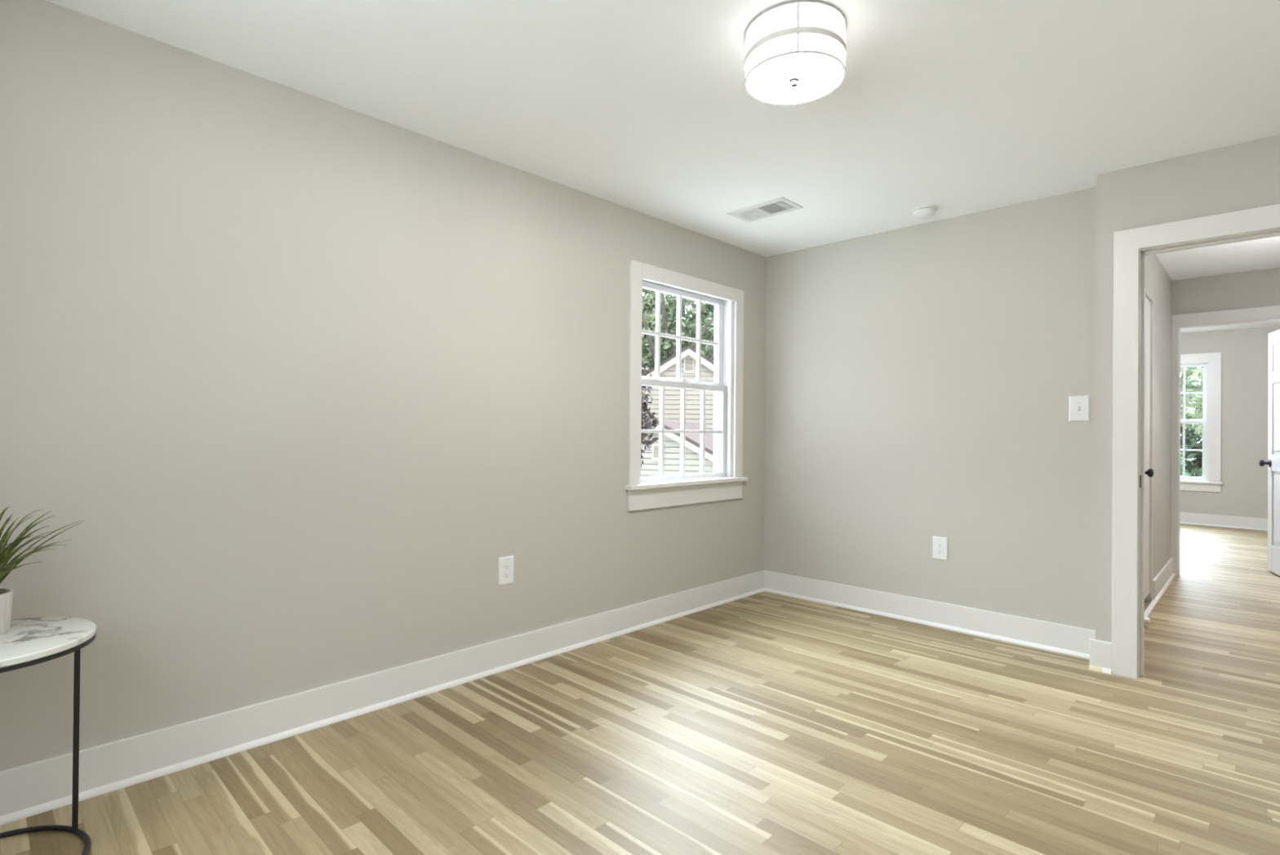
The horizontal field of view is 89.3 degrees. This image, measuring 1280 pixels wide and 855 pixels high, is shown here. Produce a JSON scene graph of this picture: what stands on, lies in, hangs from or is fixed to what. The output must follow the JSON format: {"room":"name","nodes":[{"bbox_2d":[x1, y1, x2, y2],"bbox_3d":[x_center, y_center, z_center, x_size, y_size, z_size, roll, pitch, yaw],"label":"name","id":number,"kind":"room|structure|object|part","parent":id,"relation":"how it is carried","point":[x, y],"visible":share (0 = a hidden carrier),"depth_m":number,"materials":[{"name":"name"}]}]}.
{"room":"empty bedroom","nodes":[
{"label":"empty bedroom","id":0,"kind":"room"},
{"bbox_2d":[0,0,765,770],"bbox_3d":[-0.665,-0.054,3.236,0.150,2.440,4.620,0,0,44],"label":"wall","id":1,"kind":"structure","parent":0,"point":[300,371],"depth_m":2.44,"materials":[{"name":"beige paint"}]},
{"bbox_2d":[0,569,764,825],"bbox_3d":[-0.651,1.093,3.123,0.031,0.146,4.500,0,0,44],"label":"baseboard","id":2,"kind":"structure","parent":1,"relation":"attached to","point":[34,788],"depth_m":2.47,"materials":[{"name":"white paint"}]},
{"bbox_2d":[497,555,514,586],"bbox_3d":[-0.648,0.694,3.142,0.009,0.136,0.087,0,0,44],"label":"wall outlet","id":3,"kind":"object","parent":1,"relation":"attached to","point":[505,576],"visible":1,"depth_m":3.14,"materials":[{"name":"white plastic"}]},
{"bbox_2d":[503,571,509,577],"bbox_3d":[-0.646,0.713,3.140,0.002,0.025,0.034,0,0,44],"label":"receptacle","id":4,"kind":"object","parent":3,"relation":"attached to","point":[506,574],"depth_m":3.14,"materials":[{"name":"grey plastic"}]},
{"bbox_2d":[503,563,510,568],"bbox_3d":[-0.645,0.674,3.140,0.002,0.025,0.034,0,0,44],"label":"receptacle","id":5,"kind":"object","parent":3,"relation":"attached to","point":[506,566],"depth_m":3.14,"materials":[{"name":"grey plastic"}]},
{"bbox_2d":[625,259,747,511],"bbox_3d":[0.268,-0.237,4.192,0.255,1.448,1.150,0,0,44],"label":"window","id":6,"kind":"structure","parent":1,"relation":"in","point":[660,491],"depth_m":4.20,"materials":[{"name":"white paint"}]},
{"bbox_3d":[0.253,-0.580,4.211,0.034,0.619,0.906,0,0,44],"label":"sash","id":7,"kind":"part","parent":6,"relation":"part of","materials":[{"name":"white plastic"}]},
{"bbox_3d":[0.277,0.021,4.180,0.034,0.628,0.906,0,0,44],"label":"sash","id":8,"kind":"part","parent":6,"relation":"part of","materials":[{"name":"white plastic"}]},
{"bbox_3d":[0.319,0.351,4.135,0.100,0.028,1.150,0,0,44],"label":"sill","id":9,"kind":"part","parent":6,"relation":"part of","materials":[{"name":"white paint"}]},
{"bbox_3d":[0.249,-0.278,4.211,0.200,1.289,0.932,0,0,44],"label":"frame","id":10,"kind":"part","parent":6,"relation":"part of","materials":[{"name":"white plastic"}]},
{"bbox_2d":[0,523,1279,854],"bbox_3d":[3.245,1.265,4.250,4.350,0.120,11.850,0,0,44],"label":"floor","id":11,"kind":"structure","parent":0,"point":[765,722],"depth_m":2.31,"materials":[{"name":"brown wood"}]},
{"bbox_2d":[0,616,96,854],"bbox_3d":[-1.671,0.845,1.643,0.444,0.607,0.444,0,0,44],"label":"side table","id":12,"kind":"object","parent":11,"relation":"on","point":[30,641],"visible":0.98,"depth_m":1.74,"materials":[{"name":"white stone"}]},
{"bbox_2d":[0,506,84,634],"bbox_3d":[-1.709,0.379,1.673,0.383,0.325,0.435,0,0,44],"label":"potted grass","id":13,"kind":"object","parent":12,"relation":"on","point":[6,553],"depth_m":1.71,"materials":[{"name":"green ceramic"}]},
{"bbox_2d":[0,587,13,634],"bbox_3d":[-1.726,0.488,1.693,0.126,0.107,0.126,0,0,44],"label":"pot","id":14,"kind":"object","parent":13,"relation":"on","point":[6,593],"depth_m":1.71,"materials":[{"name":"white ceramic"}]},
{"bbox_3d":[-1.605,0.858,1.845,0.013,0.570,0.013,0,0,44],"label":"leg","id":15,"kind":"part","parent":12,"relation":"part of","materials":[{"name":"black metal"}]},
{"bbox_2d":[44,0,1279,280],"bbox_3d":[1.498,-1.317,3.055,3.500,0.120,7.650,0,0,44],"label":"ceiling","id":16,"kind":"structure","parent":0,"point":[646,107],"depth_m":2.45,"materials":[{"name":"white paint"}]},
{"bbox_2d":[726,197,803,222],"bbox_3d":[0.720,-1.253,3.754,0.380,0.012,0.220,0,0,44],"label":"ceiling vent","id":17,"kind":"object","parent":16,"relation":"in","point":[781,205],"visible":1,"depth_m":3.73,"materials":[{"name":"white plastic"}]},
{"bbox_2d":[744,0,846,105],"bbox_3d":[0.496,-1.183,2.081,0.317,0.175,0.317,0,0,44],"label":"ceiling light","id":18,"kind":"object","parent":16,"relation":"attached to","point":[796,51],"visible":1,"depth_m":2.01,"materials":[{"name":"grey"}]},
{"bbox_3d":[0.497,-1.227,2.082,0.300,0.087,0.300,0,0,44],"label":"mounting plate","id":19,"kind":"part","parent":18,"relation":"part of","materials":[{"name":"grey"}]},
{"bbox_2d":[912,205,937,218],"bbox_3d":[1.633,-1.232,3.718,0.128,0.040,0.128,0,0,44],"label":"smoke detector","id":20,"kind":"object","parent":16,"relation":"attached to","point":[923,211],"visible":1,"depth_m":3.68,"materials":[{"name":"white plastic"}]},
{"bbox_2d":[763,186,1097,630],"bbox_3d":[1.689,-0.029,4.085,2.043,2.440,0.120,0,0,44],"label":"wall","id":21,"kind":"structure","parent":0,"point":[920,380],"depth_m":3.87,"materials":[{"name":"beige paint"}]},
{"bbox_2d":[764,569,1095,658],"bbox_3d":[1.633,1.117,4.020,2.028,0.146,0.031,0,0,44],"label":"baseboard","id":22,"kind":"structure","parent":21,"relation":"attached to","point":[1042,634],"depth_m":3.86,"materials":[{"name":"white paint"}]},
{"bbox_2d":[932,536,947,560],"bbox_3d":[1.797,0.724,3.881,0.087,0.136,0.009,0,0,44],"label":"wall outlet","id":23,"kind":"object","parent":21,"relation":"attached to","point":[940,544],"visible":1,"depth_m":3.88,"materials":[{"name":"white plastic"}]},
{"bbox_2d":[937,549,942,553],"bbox_3d":[1.795,0.743,3.879,0.034,0.025,0.002,0,0,44],"label":"receptacle","id":24,"kind":"object","parent":23,"relation":"attached to","point":[939,551],"depth_m":3.88,"materials":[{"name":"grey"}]},
{"bbox_2d":[937,542,942,546],"bbox_3d":[1.795,0.704,3.879,0.034,0.025,0.002,0,0,44],"label":"receptacle","id":25,"kind":"object","parent":23,"relation":"attached to","point":[939,544],"depth_m":3.88,"materials":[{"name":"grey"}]},
{"bbox_2d":[1068,395,1089,421],"bbox_3d":[2.301,-0.099,3.396,0.092,0.134,0.019,0,0,44],"label":"light switch","id":26,"kind":"object","parent":21,"relation":"attached to","point":[1078,406],"visible":1,"depth_m":3.40,"materials":[{"name":"white plastic"}]},
{"bbox_2d":[1145,253,1172,579],"bbox_3d":[3.405,-0.013,4.426,0.120,2.440,2.760,0,0,44],"label":"wall","id":27,"kind":"structure","parent":0,"point":[1158,284],"depth_m":4.84,"materials":[{"name":"beige paint"}]},
{"bbox_2d":[1144,296,1154,601],"bbox_3d":[3.106,0.160,4.031,0.148,2.085,1.308,0,0,40],"label":"door","id":28,"kind":"structure","parent":27,"relation":"in","point":[1148,471],"depth_m":4.46,"materials":[{"name":"grey paint"}]},
{"bbox_2d":[1144,616,1150,623],"bbox_3d":[3.049,1.165,3.919,0.056,0.040,0.040,0,0,44],"label":"stopper","id":29,"kind":"object","parent":28,"relation":"attached to","point":[1147,620],"visible":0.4,"depth_m":3.90,"materials":[{"name":"silver metal"}]},
{"bbox_3d":[3.106,0.277,3.967,0.066,0.061,0.061,0,0,44],"label":"knob","id":30,"kind":"part","parent":28,"relation":"part of","materials":[{"name":"black metal"}]},
{"bbox_2d":[1144,598,1158,617],"bbox_3d":[3.264,1.192,4.168,0.030,0.024,0.857,0,0,44],"label":"trim","id":31,"kind":"structure","parent":27,"relation":"attached to","point":[1150,607],"depth_m":4.26,"materials":[{"name":"white wood"}]},
{"bbox_2d":[1152,557,1175,600],"bbox_3d":[3.985,1.142,4.918,0.031,0.146,1.185,0,0,44],"label":"baseboard","id":32,"kind":"structure","parent":27,"relation":"attached to","point":[1165,576],"depth_m":4.83,"materials":[{"name":"white paint"}]},
{"bbox_3d":[3.989,1.205,4.912,0.016,0.020,1.185,0,0,44],"label":"shoe moulding","id":33,"kind":"part","parent":32,"relation":"part of","materials":[{"name":"white paint"}]},
{"bbox_2d":[1095,134,1279,642],"bbox_3d":[2.774,-0.027,2.905,1.157,2.440,0.302,0,0,44],"label":"wall","id":34,"kind":"structure","parent":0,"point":[1244,175],"depth_m":3.09,"materials":[{"name":"beige paint"}]},
{"bbox_2d":[1088,638,1111,674],"bbox_3d":[2.250,1.117,3.166,0.090,0.146,0.031,0,0,44],"label":"baseboard","id":35,"kind":"structure","parent":34,"relation":"attached to","point":[1100,651],"depth_m":3.16,"materials":[{"name":"white paint"}]},
{"bbox_3d":[2.264,1.180,3.141,0.036,0.020,0.016,0,0,44],"label":"shoe moulding","id":36,"kind":"part","parent":35,"relation":"part of","materials":[{"name":"white paint"}]},
{"bbox_2d":[1111,204,1279,679],"bbox_3d":[2.733,0.123,2.814,1.087,2.139,0.157,0,0,44],"label":"door frame","id":37,"kind":"structure","parent":34,"relation":"attached to","point":[1131,246],"depth_m":3.09,"materials":[{"name":"white paint"}]},
{"bbox_3d":[2.389,0.257,3.091,0.004,0.058,0.034,0,0,44],"label":"strike plate","id":38,"kind":"part","parent":37,"relation":"part of","materials":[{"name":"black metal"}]},
{"bbox_2d":[1172,267,1279,315],"bbox_3d":[4.541,-0.028,5.330,2.000,2.500,0.120,0,0,44],"label":"wall","id":39,"kind":"structure","parent":0,"point":[1256,288],"depth_m":5.15,"materials":[{"name":"beige paint"}]},
{"bbox_2d":[1170,305,1279,575],"bbox_3d":[4.761,0.147,5.101,0.885,2.150,0.140,0,0,44],"label":"door frame","id":40,"kind":"structure","parent":39,"relation":"in","point":[1267,313],"depth_m":5.33,"materials":[{"name":"white paint"}]},
{"bbox_2d":[1258,328,1279,575],"bbox_3d":[5.195,0.203,5.244,0.174,2.023,0.724,0,0,35],"label":"door","id":41,"kind":"structure","parent":40,"relation":"attached to","point":[1273,407],"depth_m":5.45,"materials":[{"name":"white paint"}]},
{"bbox_3d":[5.320,0.304,5.517,0.070,0.064,0.064,0,0,30],"label":"knob","id":42,"kind":"part","parent":41,"relation":"part of","materials":[{"name":"black metal"}]},
{"bbox_3d":[5.218,0.203,5.233,0.035,2.023,0.715,0,0,30],"label":"frame","id":43,"kind":"part","parent":41,"relation":"part of","materials":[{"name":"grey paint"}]},
{"bbox_3d":[5.219,0.147,5.234,0.025,1.680,0.515,0,0,30],"label":"panel","id":44,"kind":"part","parent":41,"relation":"part of","materials":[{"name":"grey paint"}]},
{"bbox_2d":[1179,325,1279,518],"bbox_3d":[7.529,0.013,8.262,3.800,2.500,0.150,0,0,44],"label":"wall","id":45,"kind":"structure","parent":0,"point":[1244,352],"depth_m":8.14,"materials":[{"name":"beige paint"}]},
{"bbox_2d":[1180,351,1222,492],"bbox_3d":[7.069,-0.067,8.707,1.154,1.785,0.255,0,0,44],"label":"window","id":46,"kind":"structure","parent":45,"relation":"in","point":[1211,480],"depth_m":8.34,"materials":[{"name":"white paint"}]},
{"bbox_3d":[7.055,0.302,8.694,0.844,0.788,0.034,0,0,44],"label":"sash","id":47,"kind":"part","parent":46,"relation":"part of","materials":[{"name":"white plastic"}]},
{"bbox_3d":[7.089,-0.454,8.727,0.844,0.772,0.034,0,0,44],"label":"sash","id":48,"kind":"part","parent":46,"relation":"part of","materials":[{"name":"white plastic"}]},
{"bbox_3d":[7.088,-0.073,8.727,0.870,1.600,0.200,0,0,44],"label":"frame","id":49,"kind":"part","parent":46,"relation":"part of","materials":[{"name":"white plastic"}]},
{"bbox_3d":[7.008,0.710,8.647,1.154,0.028,0.100,0,0,44],"label":"sill","id":50,"kind":"part","parent":46,"relation":"part of","materials":[{"name":"white paint"}]},
{"bbox_2d":[1179,511,1267,530],"bbox_3d":[7.456,1.189,8.191,3.560,0.146,0.031,0,0,44],"label":"baseboard","id":51,"kind":"structure","parent":45,"relation":"attached to","point":[1227,521],"depth_m":8.22,"materials":[{"name":"white paint"}]},
{"bbox_3d":[7.450,1.252,8.185,3.560,0.020,0.016,0,0,44],"label":"shoe moulding","id":52,"kind":"part","parent":51,"relation":"part of","materials":[{"name":"white paint"}]},
{"bbox_2d":[1180,320,1279,333],"bbox_3d":[6.129,-1.317,6.817,3.800,0.120,4.200,0,0,44],"label":"ceiling","id":53,"kind":"structure","parent":0,"point":[1274,323],"depth_m":8.01,"materials":[{"name":"white paint"}]},
{"label":"outside","id":54,"kind":"structure","parent":0,"visible":0},
{"bbox_3d":[4.258,4.527,15.385,130.000,0.300,140.000,0,0,44],"label":"ground","id":55,"kind":"structure","parent":54,"visible":0},
{"bbox_2d":[640,361,659,466],"bbox_3d":[-0.650,1.382,9.091,1.759,5.842,1.496,1,0,-5],"label":"tree","id":56,"kind":"object","parent":55,"relation":"on","point":[650,424],"visible":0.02,"depth_m":8.84,"materials":[{"name":"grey plant"}]},
{"bbox_2d":[640,420,713,476],"bbox_3d":[0.928,2.105,16.423,7.300,4.500,3.360,0,0,19],"label":"garage","id":57,"kind":"structure","parent":55,"relation":"on","point":[650,467],"depth_m":14.89,"materials":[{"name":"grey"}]},
{"bbox_2d":[651,444,659,460],"bbox_3d":[0.411,0.572,14.975,0.270,0.380,0.060,0,0,19],"label":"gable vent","id":58,"kind":"object","parent":57,"relation":"attached to","point":[655,447],"depth_m":14.99,"materials":[{"name":"white"}]},
{"bbox_2d":[641,288,714,370],"bbox_3d":[1.033,-1.268,28.827,8.427,11.402,5.942,0,0,1],"label":"shade tree","id":59,"kind":"object","parent":55,"relation":"on","point":[668,308],"visible":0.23,"depth_m":27.69,"materials":[{"name":"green plant"}]},
{"bbox_2d":[641,345,714,430],"bbox_3d":[1.502,0.916,22.715,9.500,6.960,4.760,0,0,0],"label":"house","id":60,"kind":"structure","parent":55,"relation":"on","point":[688,357],"depth_m":20.49,"materials":[{"name":"brown"}]},
{"bbox_2d":[684,356,693,373],"bbox_3d":[1.547,-1.977,20.481,0.320,0.495,0.060,0,0,0],"label":"gable vent","id":61,"kind":"object","parent":60,"relation":"attached to","point":[688,361],"depth_m":20.48,"materials":[{"name":"white"}]},
{"bbox_2d":[663,295,696,335],"bbox_3d":[5.315,-2.708,42.970,11.437,14.515,7.126,1,0,-5],"label":"tree","id":62,"kind":"object","parent":55,"relation":"on","point":[685,315],"visible":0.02,"depth_m":42.08,"materials":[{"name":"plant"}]},
{"bbox_2d":[1180,445,1191,475],"bbox_3d":[10.788,2.075,13.530,3.256,4.691,3.311,1,0,-16],"label":"fir tree","id":63,"kind":"object","parent":55,"relation":"on","point":[1181,463],"visible":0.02,"depth_m":13.25,"materials":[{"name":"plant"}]},
{"bbox_2d":[1180,368,1202,476],"bbox_3d":[18.971,1.021,23.502,8.994,7.068,4.740,0,0,44],"label":"tree","id":64,"kind":"object","parent":55,"relation":"on","point":[1193,466],"visible":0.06,"depth_m":22.45,"materials":[{"name":"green plant"}]},
{"bbox_2d":[1180,366,1203,453],"bbox_3d":[14.958,1.029,18.785,5.392,6.925,3.787,0,0,44],"label":"leafy tree","id":65,"kind":"object","parent":55,"relation":"on","point":[1195,372],"visible":0.08,"depth_m":17.95,"materials":[{"name":"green plant"}]}
]}

